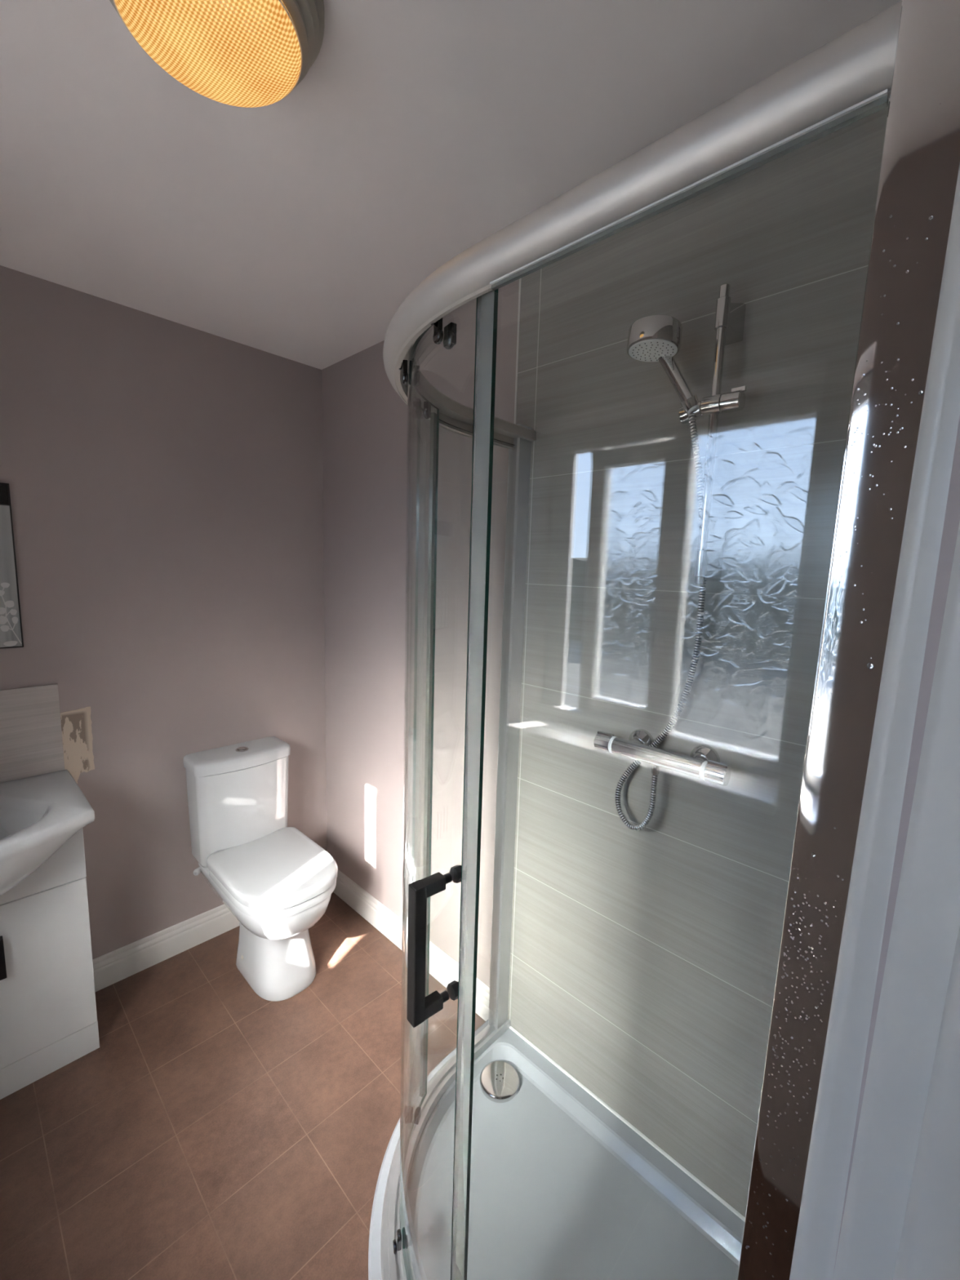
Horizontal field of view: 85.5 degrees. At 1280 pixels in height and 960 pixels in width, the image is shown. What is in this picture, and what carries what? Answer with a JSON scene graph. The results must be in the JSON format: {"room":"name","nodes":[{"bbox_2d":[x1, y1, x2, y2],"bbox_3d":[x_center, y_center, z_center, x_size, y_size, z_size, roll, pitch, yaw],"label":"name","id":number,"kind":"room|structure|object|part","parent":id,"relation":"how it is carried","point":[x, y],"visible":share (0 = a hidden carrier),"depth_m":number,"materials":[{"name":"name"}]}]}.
{"room":"bathroom","nodes":[
{"label":"bathroom","id":0,"kind":"room"},
{"bbox_2d":[0,265,326,959],"bbox_3d":[-1.298,0.040,1.896,0.120,2.460,1.780,9,11,43],"label":"wall","id":1,"kind":"structure","parent":0,"point":[164,477],"depth_m":1.91,"materials":[{"name":"paint"}]},
{"bbox_2d":[0,482,23,648],"bbox_3d":[-1.570,-0.210,1.461,0.023,0.499,0.397,9,11,43],"label":"mirror","id":2,"kind":"object","parent":1,"relation":"attached to","point":[11,624],"visible":1,"depth_m":1.58,"materials":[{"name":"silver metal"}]},
{"bbox_2d":[0,684,64,782],"bbox_3d":[-1.595,0.314,1.533,0.009,0.296,0.564,9,11,43],"label":"tile backsplash","id":3,"kind":"structure","parent":1,"relation":"attached to","point":[31,742],"depth_m":1.68,"materials":[{"name":"grey tile"}]},
{"bbox_2d":[60,706,94,783],"bbox_3d":[-1.377,0.371,1.779,0.002,0.282,0.084,9,11,43],"label":"plaster patch","id":4,"kind":"object","parent":1,"relation":"attached to","point":[76,725],"visible":0.87,"depth_m":1.77,"materials":[{"name":"beige paint"}]},
{"bbox_2d":[92,903,239,991],"bbox_3d":[-1.325,1.211,1.964,0.016,0.120,1.660,9,11,43],"label":"baseboard","id":5,"kind":"structure","parent":1,"relation":"attached to","point":[113,966],"depth_m":2.03,"materials":[{"name":"white wood"}]},
{"bbox_2d":[0,892,485,1279],"bbox_3d":[-0.515,1.429,1.206,2.270,0.060,1.660,9,11,43],"label":"floor","id":6,"kind":"structure","parent":0,"point":[215,1129],"depth_m":1.46,"materials":[{"name":"brown tile"}]},
{"bbox_2d":[0,828,99,1099],"bbox_3d":[-1.496,0.930,1.504,0.301,0.790,0.557,9,11,43],"label":"vanity unit","id":7,"kind":"object","parent":6,"relation":"on","point":[48,1015],"visible":0.78,"depth_m":1.55,"materials":[{"name":"white wood"}]},
{"bbox_3d":[-1.345,0.892,1.455,0.026,0.118,0.018,9,11,43],"label":"handle","id":8,"kind":"part","parent":7,"relation":"part of","materials":[{"name":"black plastic"}]},
{"bbox_3d":[-1.404,0.667,1.388,0.018,0.162,0.557,9,11,43],"label":"panel","id":9,"kind":"part","parent":7,"relation":"part of","materials":[{"name":"white wood"}]},
{"bbox_2d":[0,769,94,895],"bbox_3d":[-1.420,0.584,1.395,0.507,0.189,0.584,9,11,43],"label":"basin","id":10,"kind":"object","parent":7,"relation":"in","point":[39,814],"visible":1,"depth_m":1.49,"materials":[{"name":"white ceramic"}]},
{"bbox_3d":[-1.317,0.984,1.532,0.018,0.494,0.276,9,11,43],"label":"door","id":11,"kind":"part","parent":7,"relation":"part of","materials":[{"name":"white wood"}]},
{"bbox_2d":[182,736,337,1001],"bbox_3d":[-0.817,0.867,1.994,0.613,0.823,0.381,9,11,43],"label":"toilet","id":12,"kind":"object","parent":6,"relation":"on","point":[278,883],"visible":1,"depth_m":1.96,"materials":[{"name":"white ceramic"}]},
{"bbox_3d":[-0.962,0.468,2.095,0.173,0.050,0.376,9,11,43],"label":"cistern lid","id":13,"kind":"part","parent":12,"relation":"part of","materials":[{"name":"white ceramic"}]},
{"bbox_3d":[-0.758,0.854,1.949,0.471,0.038,0.362,9,11,43],"label":"lid","id":14,"kind":"part","parent":12,"relation":"part of","materials":[{"name":"white plastic"}]},
{"bbox_3d":[-0.755,0.892,1.950,0.453,0.032,0.356,9,11,43],"label":"seat","id":15,"kind":"part","parent":12,"relation":"part of","materials":[{"name":"white plastic"}]},
{"bbox_2d":[368,1019,744,1279],"bbox_3d":[0.150,1.403,1.173,1.031,0.040,0.774,9,11,43],"label":"shower tray","id":16,"kind":"object","parent":6,"relation":"on","point":[562,1188],"visible":0.87,"depth_m":1.30,"materials":[{"name":"white ceramic"}]},
{"bbox_2d":[380,0,959,1279],"bbox_3d":[0.024,0.420,1.007,0.426,1.944,1.261,0,8,-10],"label":"shower enclosure","id":17,"kind":"object","parent":16,"relation":"on","point":[905,57],"visible":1,"depth_m":0.44,"materials":[{"name":"silver metal"}]},
{"bbox_3d":[-0.083,0.475,0.799,0.057,0.227,0.021,-5,10,-40],"label":"handle","id":18,"kind":"part","parent":17,"relation":"part of","materials":[{"name":"black metal"}]},
{"bbox_3d":[-0.114,0.397,1.050,0.083,1.800,0.527,0,8,-10],"label":"door","id":19,"kind":"part","parent":17,"relation":"part of","materials":[{"name":"clear glass"}]},
{"bbox_3d":[-0.004,1.370,1.139,0.422,0.025,1.250,0,8,-10],"label":"rail","id":20,"kind":"part","parent":17,"relation":"part of","materials":[{"name":"metal"}]},
{"bbox_3d":[-0.044,0.382,1.458,0.038,1.855,0.445,7,10,36],"label":"fixed pane","id":21,"kind":"part","parent":17,"relation":"part of","materials":[{"name":"clear glass"}]},
{"bbox_3d":[0.137,0.501,0.619,0.400,1.855,0.007,9,11,43],"label":"fixed pane","id":22,"kind":"part","parent":17,"relation":"part of","materials":[{"name":"clear glass"}]},
{"bbox_3d":[0.051,-0.492,0.885,0.426,0.059,1.254,0,8,-10],"label":"rail","id":23,"kind":"part","parent":17,"relation":"part of","materials":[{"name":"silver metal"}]},
{"bbox_2d":[745,102,941,1277],"bbox_3d":[0.274,0.112,0.402,0.001,0.924,0.044,-6,11,-43],"label":"water droplets","id":24,"kind":"object","parent":17,"relation":"attached to","point":[870,665],"visible":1,"depth_m":0.42},
{"bbox_2d":[321,279,519,987],"bbox_3d":[-0.276,0.047,2.068,1.119,2.460,0.120,9,11,43],"label":"wall","id":25,"kind":"structure","parent":0,"point":[365,419],"depth_m":1.99,"materials":[{"name":"paint"}]},
{"bbox_2d":[333,869,489,1021],"bbox_3d":[-0.360,1.211,2.179,1.112,0.120,0.016,9,11,43],"label":"baseboard","id":26,"kind":"structure","parent":25,"relation":"attached to","point":[442,967],"depth_m":2.18,"materials":[{"name":"white wood"}]},
{"bbox_2d":[0,0,902,369],"bbox_3d":[-0.486,-1.014,0.915,2.150,0.060,1.660,9,11,43],"label":"ceiling","id":27,"kind":"structure","parent":0,"point":[297,227],"depth_m":1.03,"materials":[{"name":"paint"}]},
{"bbox_2d":[109,0,324,107],"bbox_3d":[-0.392,-0.911,0.758,0.316,0.096,0.316,9,11,43],"label":"ceiling light","id":28,"kind":"object","parent":27,"relation":"attached to","point":[239,53],"visible":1,"depth_m":0.76,"materials":[{"name":"orange glass"}]},
{"bbox_2d":[507,103,888,1217],"bbox_3d":[0.541,0.177,1.290,1.151,2.460,0.122,9,11,43],"label":"tiled wall","id":29,"kind":"structure","parent":0,"point":[644,962],"depth_m":1.26,"materials":[{"name":"grey tile"}]},
{"bbox_2d":[514,278,521,423],"bbox_3d":[0.081,0.145,1.647,0.006,2.400,0.004,9,11,43],"label":"trim","id":30,"kind":"structure","parent":29,"relation":"attached to","point":[520,279],"depth_m":1.51,"materials":[{"name":"silver metal"}]},
{"bbox_2d":[509,1026,745,1221],"bbox_3d":[0.162,1.382,1.173,1.024,0.006,0.760,9,11,43],"label":"trim","id":31,"kind":"structure","parent":29,"relation":"attached to","point":[707,1188],"depth_m":1.43,"materials":[{"name":"white plastic"}]},
{"bbox_2d":[593,728,730,786],"bbox_3d":[0.437,0.278,1.253,0.322,0.078,0.088,9,11,43],"label":"shower valve","id":32,"kind":"object","parent":29,"relation":"attached to","point":[704,763],"visible":1,"depth_m":1.21,"materials":[{"name":"silver metal"}]},
{"bbox_3d":[0.321,0.261,1.332,0.043,0.046,0.043,9,11,43],"label":"control knob","id":33,"kind":"part","parent":32,"relation":"part of","materials":[{"name":"silver metal"}]},
{"bbox_2d":[614,413,706,831],"bbox_3d":[0.432,-0.005,1.227,0.072,0.977,0.184,-3,9,-31],"label":"shower hose","id":34,"kind":"object","parent":32,"relation":"hanging from","point":[691,418],"visible":0.93,"depth_m":1.20,"materials":[{"name":"silver metal"}]},
{"bbox_3d":[0.522,0.293,1.141,0.044,0.046,0.043,9,11,43],"label":"control knob","id":35,"kind":"part","parent":32,"relation":"part of","materials":[{"name":"silver metal"}]},
{"bbox_2d":[678,283,746,584],"bbox_3d":[0.494,-0.423,1.109,0.129,0.605,0.110,9,11,43],"label":"riser rail","id":36,"kind":"object","parent":29,"relation":"attached to","point":[729,325],"visible":0.99,"depth_m":1.08,"materials":[{"name":"silver metal"}]},
{"bbox_2d":[626,315,698,414],"bbox_3d":[0.380,-0.570,1.094,0.142,0.181,0.119,9,11,43],"label":"shower","id":37,"kind":"object","parent":36,"relation":"attached to","point":[653,338],"visible":0.98,"depth_m":1.07,"materials":[{"name":"silver metal"}]},
{"bbox_3d":[0.365,-0.611,1.096,0.099,0.011,0.099,9,11,43],"label":"spray plate","id":38,"kind":"part","parent":37,"relation":"part of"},
{"bbox_2d":[789,164,959,1279],"bbox_3d":[0.026,0.335,0.021,0.120,2.460,0.880,9,11,43],"label":"door frame","id":39,"kind":"structure","parent":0,"point":[952,517],"depth_m":0.27,"materials":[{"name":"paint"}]}
]}

